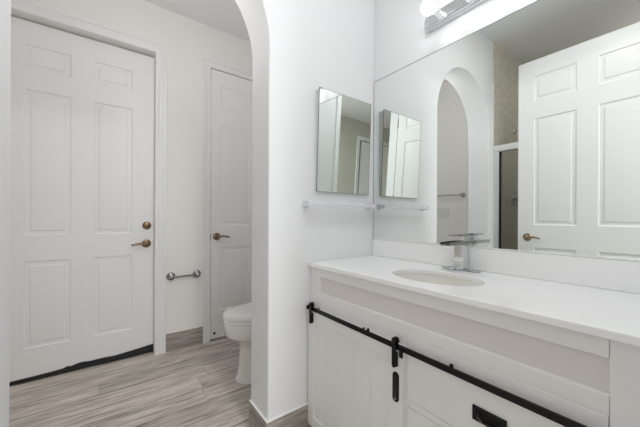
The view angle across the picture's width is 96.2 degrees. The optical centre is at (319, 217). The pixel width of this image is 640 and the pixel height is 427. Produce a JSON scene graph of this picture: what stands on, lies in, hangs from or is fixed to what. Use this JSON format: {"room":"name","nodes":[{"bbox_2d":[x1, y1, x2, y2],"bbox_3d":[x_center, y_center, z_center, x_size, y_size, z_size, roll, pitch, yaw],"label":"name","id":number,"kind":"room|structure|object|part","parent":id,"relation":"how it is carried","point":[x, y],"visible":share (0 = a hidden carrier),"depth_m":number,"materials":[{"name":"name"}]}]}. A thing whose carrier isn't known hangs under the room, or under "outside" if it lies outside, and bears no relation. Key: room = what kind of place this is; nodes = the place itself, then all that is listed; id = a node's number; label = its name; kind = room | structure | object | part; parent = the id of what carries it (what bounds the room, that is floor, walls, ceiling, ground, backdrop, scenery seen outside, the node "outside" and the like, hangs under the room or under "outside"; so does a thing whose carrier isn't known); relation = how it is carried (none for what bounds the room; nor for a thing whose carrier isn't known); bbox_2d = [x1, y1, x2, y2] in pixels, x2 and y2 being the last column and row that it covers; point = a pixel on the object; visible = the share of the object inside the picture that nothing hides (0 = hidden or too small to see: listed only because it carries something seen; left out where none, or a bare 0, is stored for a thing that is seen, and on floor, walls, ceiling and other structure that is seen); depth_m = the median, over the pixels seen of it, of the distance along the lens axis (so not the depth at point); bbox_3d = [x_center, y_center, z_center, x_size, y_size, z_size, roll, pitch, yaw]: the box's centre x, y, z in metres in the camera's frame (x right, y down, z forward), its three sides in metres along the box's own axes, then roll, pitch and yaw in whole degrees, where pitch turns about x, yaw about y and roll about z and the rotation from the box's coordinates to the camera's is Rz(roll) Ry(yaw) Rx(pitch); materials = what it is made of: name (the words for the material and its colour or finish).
{"room":"bathroom","nodes":[
{"label":"bathroom","id":0,"kind":"room"},
{"bbox_2d":[9,336,250,426],"bbox_3d":[-0.150,1.154,-0.140,5.200,0.060,5.950,0,0,-37],"label":"floor","id":1,"kind":"structure","parent":0,"point":[196,385],"depth_m":1.82,"materials":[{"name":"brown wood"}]},
{"bbox_2d":[223,301,251,383],"bbox_3d":[-0.359,0.735,2.135,0.711,0.777,0.452,0,0,-37],"label":"toilet","id":2,"kind":"object","parent":1,"relation":"on","point":[237,318],"visible":0.34,"depth_m":1.94,"materials":[{"name":"white ceramic"}]},
{"bbox_3d":[-0.435,0.695,2.079,0.518,0.026,0.360,0,0,-37],"label":"seat","id":3,"kind":"part","parent":2,"relation":"part of","materials":[{"name":"white ceramic"}]},
{"bbox_3d":[-0.436,0.663,2.078,0.520,0.038,0.364,0,0,-37],"label":"lid","id":4,"kind":"part","parent":2,"relation":"part of","materials":[{"name":"white ceramic"}]},
{"bbox_3d":[-0.420,0.916,2.091,0.547,0.414,0.352,0,0,-37],"label":"bowl","id":5,"kind":"part","parent":2,"relation":"part of","materials":[{"name":"white ceramic"}]},
{"bbox_2d":[306,267,639,426],"bbox_3d":[0.485,0.693,1.165,0.528,0.868,1.201,0,0,-37],"label":"vanity cabinet","id":6,"kind":"object","parent":1,"relation":"on","point":[380,355],"visible":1,"depth_m":0.91,"materials":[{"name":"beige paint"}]},
{"bbox_3d":[0.119,0.768,1.272,0.008,0.498,0.485,0,0,-37],"label":"plank panel","id":7,"kind":"part","parent":6,"relation":"part of","materials":[{"name":"beige paint"}]},
{"bbox_3d":[0.122,0.765,1.264,0.019,0.608,0.592,0,0,-37],"label":"barn door","id":8,"kind":"part","parent":6,"relation":"part of","materials":[{"name":"beige paint"}]},
{"bbox_3d":[0.275,0.614,1.041,0.005,0.108,0.027,0,0,-37],"label":"door pull","id":9,"kind":"part","parent":6,"relation":"part of","materials":[{"name":"black metal"}]},
{"bbox_3d":[0.472,0.750,0.826,0.019,0.150,0.512,0,0,-37],"label":"drawer","id":10,"kind":"part","parent":6,"relation":"part of","materials":[{"name":"beige paint"}]},
{"bbox_3d":[0.280,0.466,1.034,0.007,0.020,1.151,0,0,-37],"label":"barn rail","id":11,"kind":"part","parent":6,"relation":"part of","materials":[{"name":"black metal"}]},
{"bbox_3d":[0.322,0.342,1.040,0.006,0.086,1.041,0,0,-37],"label":"recessed panel","id":12,"kind":"part","parent":6,"relation":"part of","materials":[{"name":"white wood"}]},
{"bbox_2d":[308,255,639,346],"bbox_3d":[0.499,0.247,1.174,0.502,0.020,1.201,0,0,-37],"label":"countertop","id":13,"kind":"structure","parent":6,"relation":"on","point":[613,315],"depth_m":0.88,"materials":[{"name":"white stone"}]},
{"bbox_2d":[395,273,479,285],"bbox_3d":[0.460,0.323,1.157,0.290,0.131,0.400,0,0,-37],"label":"sink","id":14,"kind":"object","parent":13,"relation":"in","point":[427,278],"visible":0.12,"depth_m":1.28,"materials":[{"name":"white ceramic"}]},
{"bbox_2d":[440,234,480,272],"bbox_3d":[0.598,0.156,1.272,0.158,0.162,0.172,0,0,-37],"label":"faucet","id":15,"kind":"object","parent":13,"relation":"on","point":[460,241],"visible":1,"depth_m":1.28,"materials":[{"name":"silver metal"}]},
{"bbox_3d":[0.594,0.113,1.269,0.148,0.017,0.052,0,0,-37],"label":"spout","id":16,"kind":"part","parent":15,"relation":"part of","materials":[{"name":"silver metal"}]},
{"bbox_3d":[0.621,0.079,1.289,0.094,0.006,0.045,0,0,-37],"label":"lever","id":17,"kind":"part","parent":15,"relation":"part of","materials":[{"name":"silver metal"}]},
{"bbox_3d":[0.638,0.235,1.302,0.056,0.006,0.172,0,0,-37],"label":"deck plate","id":18,"kind":"part","parent":15,"relation":"part of","materials":[{"name":"silver metal"}]},
{"bbox_3d":[0.474,0.567,0.805,0.005,0.042,0.090,0,0,-37],"label":"drawer pull","id":19,"kind":"part","parent":6,"relation":"part of","materials":[{"name":"black metal"}]},
{"bbox_3d":[0.473,0.537,0.826,0.019,0.223,0.512,0,0,-37],"label":"drawer","id":20,"kind":"part","parent":6,"relation":"part of","materials":[{"name":"beige paint"}]},
{"bbox_2d":[11,0,252,351],"bbox_3d":[-1.440,-0.306,2.356,2.204,2.850,0.140,0,0,-37],"label":"wall","id":21,"kind":"structure","parent":0,"point":[188,41],"depth_m":2.45,"materials":[{"name":"white paint"}]},
{"bbox_2d":[9,16,153,385],"bbox_3d":[-1.760,-0.116,2.123,0.924,2.462,0.120,0,0,-37],"label":"door","id":22,"kind":"structure","parent":21,"relation":"in","point":[82,137],"depth_m":2.11,"materials":[{"name":"white paint"}]},
{"bbox_3d":[-1.414,0.214,2.343,0.066,0.066,0.058,0,0,-37],"label":"lever handle","id":23,"kind":"part","parent":22,"relation":"part of","materials":[{"name":"brown metal"}]},
{"bbox_2d":[11,0,166,354],"bbox_3d":[-1.707,-0.155,2.057,1.080,2.545,0.020,0,0,-37],"label":"door frame","id":24,"kind":"structure","parent":21,"relation":"attached to","point":[26,6],"depth_m":2.34,"materials":[{"name":"white paint"}]},
{"bbox_2d":[166,270,200,280],"bbox_3d":[-1.152,0.495,2.447,0.273,0.068,0.062,0,0,-37],"label":"paper holder","id":25,"kind":"object","parent":21,"relation":"attached to","point":[170,276],"visible":1,"depth_m":2.41,"materials":[{"name":"silver metal"}]},
{"bbox_3d":[-1.234,0.495,2.386,0.068,0.068,0.062,0,0,-37],"label":"post","id":26,"kind":"part","parent":25,"relation":"part of","materials":[{"name":"silver metal"}]},
{"bbox_3d":[-1.070,0.495,2.508,0.068,0.068,0.062,0,0,-37],"label":"post","id":27,"kind":"part","parent":25,"relation":"part of","materials":[{"name":"silver metal"}]},
{"bbox_2d":[166,326,202,351],"bbox_3d":[-1.164,1.043,2.472,0.295,0.154,0.010,0,0,-37],"label":"baseboard","id":28,"kind":"structure","parent":21,"relation":"attached to","point":[185,338],"depth_m":2.47,"materials":[{"name":"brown wood"}]},
{"bbox_2d":[203,58,252,343],"bbox_3d":[-0.804,-0.147,2.730,0.582,2.537,0.020,0,0,-37],"label":"door frame","id":29,"kind":"structure","parent":21,"relation":"attached to","point":[208,64],"depth_m":2.58,"materials":[{"name":"white paint"}]},
{"bbox_2d":[210,69,252,339],"bbox_3d":[-0.810,-0.116,2.737,0.458,2.475,0.118,0,0,-37],"label":"door","id":30,"kind":"structure","parent":21,"relation":"in","point":[231,96],"depth_m":2.71,"materials":[{"name":"white paint"}]},
{"bbox_3d":[-0.931,0.175,2.610,0.066,0.066,0.058,0,0,-37],"label":"lever handle","id":31,"kind":"part","parent":30,"relation":"part of","materials":[{"name":"brown metal"}]},
{"bbox_2d":[0,0,374,426],"bbox_3d":[-0.761,-0.303,1.110,2.604,2.850,0.201,0,0,-37],"label":"wall","id":32,"kind":"structure","parent":0,"point":[299,47],"depth_m":1.45,"materials":[{"name":"white paint"}]},
{"bbox_2d":[249,399,266,426],"bbox_3d":[-0.314,1.047,1.448,0.010,0.154,0.201,0,0,-37],"label":"baseboard","id":33,"kind":"structure","parent":32,"relation":"attached to","point":[256,418],"depth_m":1.46,"materials":[{"name":"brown wood"}]},
{"bbox_2d":[266,402,310,426],"bbox_3d":[-0.152,1.048,1.437,0.257,0.154,0.010,0,0,-37],"label":"baseboard","id":34,"kind":"structure","parent":32,"relation":"attached to","point":[296,417],"depth_m":1.44,"materials":[{"name":"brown wood"}]},
{"bbox_2d":[302,199,375,209],"bbox_3d":[0.124,-0.070,1.609,0.496,0.044,0.058,0,0,-37],"label":"towel bar","id":35,"kind":"object","parent":32,"relation":"attached to","point":[305,203],"visible":1,"depth_m":1.55,"materials":[{"name":"white plastic"}]},
{"bbox_3d":[-0.061,-0.071,1.471,0.034,0.044,0.058,0,0,-37],"label":"post","id":36,"kind":"part","parent":35,"relation":"part of","materials":[{"name":"white plastic"}]},
{"bbox_3d":[0.134,-0.070,1.595,0.462,0.021,0.022,0,0,-37],"label":"rod","id":37,"kind":"part","parent":35,"relation":"part of","materials":[{"name":"white plastic"}]},
{"bbox_2d":[316,87,370,194],"bbox_3d":[0.143,-0.411,1.635,0.392,0.547,0.036,0,0,-37],"label":"medicine cabinet","id":38,"kind":"object","parent":32,"relation":"attached to","point":[343,123],"visible":1,"depth_m":1.61,"materials":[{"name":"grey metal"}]},
{"bbox_2d":[144,0,249,41],"bbox_3d":[-0.138,-1.756,-0.140,5.200,0.060,5.950,0,0,-37],"label":"ceiling","id":39,"kind":"structure","parent":0,"point":[226,16],"depth_m":2.42,"materials":[{"name":"white paint"}]},
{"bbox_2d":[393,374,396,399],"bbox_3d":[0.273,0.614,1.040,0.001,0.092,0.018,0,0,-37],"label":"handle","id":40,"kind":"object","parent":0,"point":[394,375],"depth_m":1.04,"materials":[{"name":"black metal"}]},
{"bbox_2d":[374,0,536,81],"bbox_3d":[0.308,-0.299,1.938,0.100,2.850,2.900,0,0,-37],"label":"wall","id":41,"kind":"structure","parent":0,"point":[401,39],"depth_m":1.58,"materials":[{"name":"white paint"}]},
{"bbox_2d":[421,0,486,32],"bbox_3d":[0.679,-0.991,1.208,0.181,0.080,0.630,0,0,-37],"label":"vanity light","id":42,"kind":"object","parent":41,"relation":"attached to","point":[437,17],"visible":1,"depth_m":1.36,"materials":[{"name":"silver metal"}]},
{"bbox_3d":[0.508,-0.986,1.342,0.066,0.069,0.069,0,0,-37],"label":"bulb","id":43,"kind":"part","parent":42,"relation":"part of","materials":[{"name":"white glass"}]},
{"bbox_2d":[431,6,444,20],"bbox_3d":[0.562,-0.986,1.382,0.076,0.042,0.042,0,0,-37],"label":"socket","id":44,"kind":"object","parent":42,"relation":"attached to","point":[438,14],"depth_m":1.38,"materials":[{"name":"silver metal"}]},
{"bbox_2d":[372,239,639,293],"bbox_3d":[0.693,0.188,1.318,0.020,0.100,1.201,0,0,-37],"label":"backsplash","id":45,"kind":"structure","parent":41,"relation":"attached to","point":[610,274],"depth_m":1.12,"materials":[{"name":"white stone"}]},
{"bbox_2d":[373,0,639,261],"bbox_3d":[0.698,-0.354,1.320,0.014,0.982,1.201,0,0,-37],"label":"wall mirror","id":46,"kind":"object","parent":41,"relation":"attached to","point":[521,133],"visible":0.98,"depth_m":1.15,"materials":[{"name":"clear mirror"}]}
]}

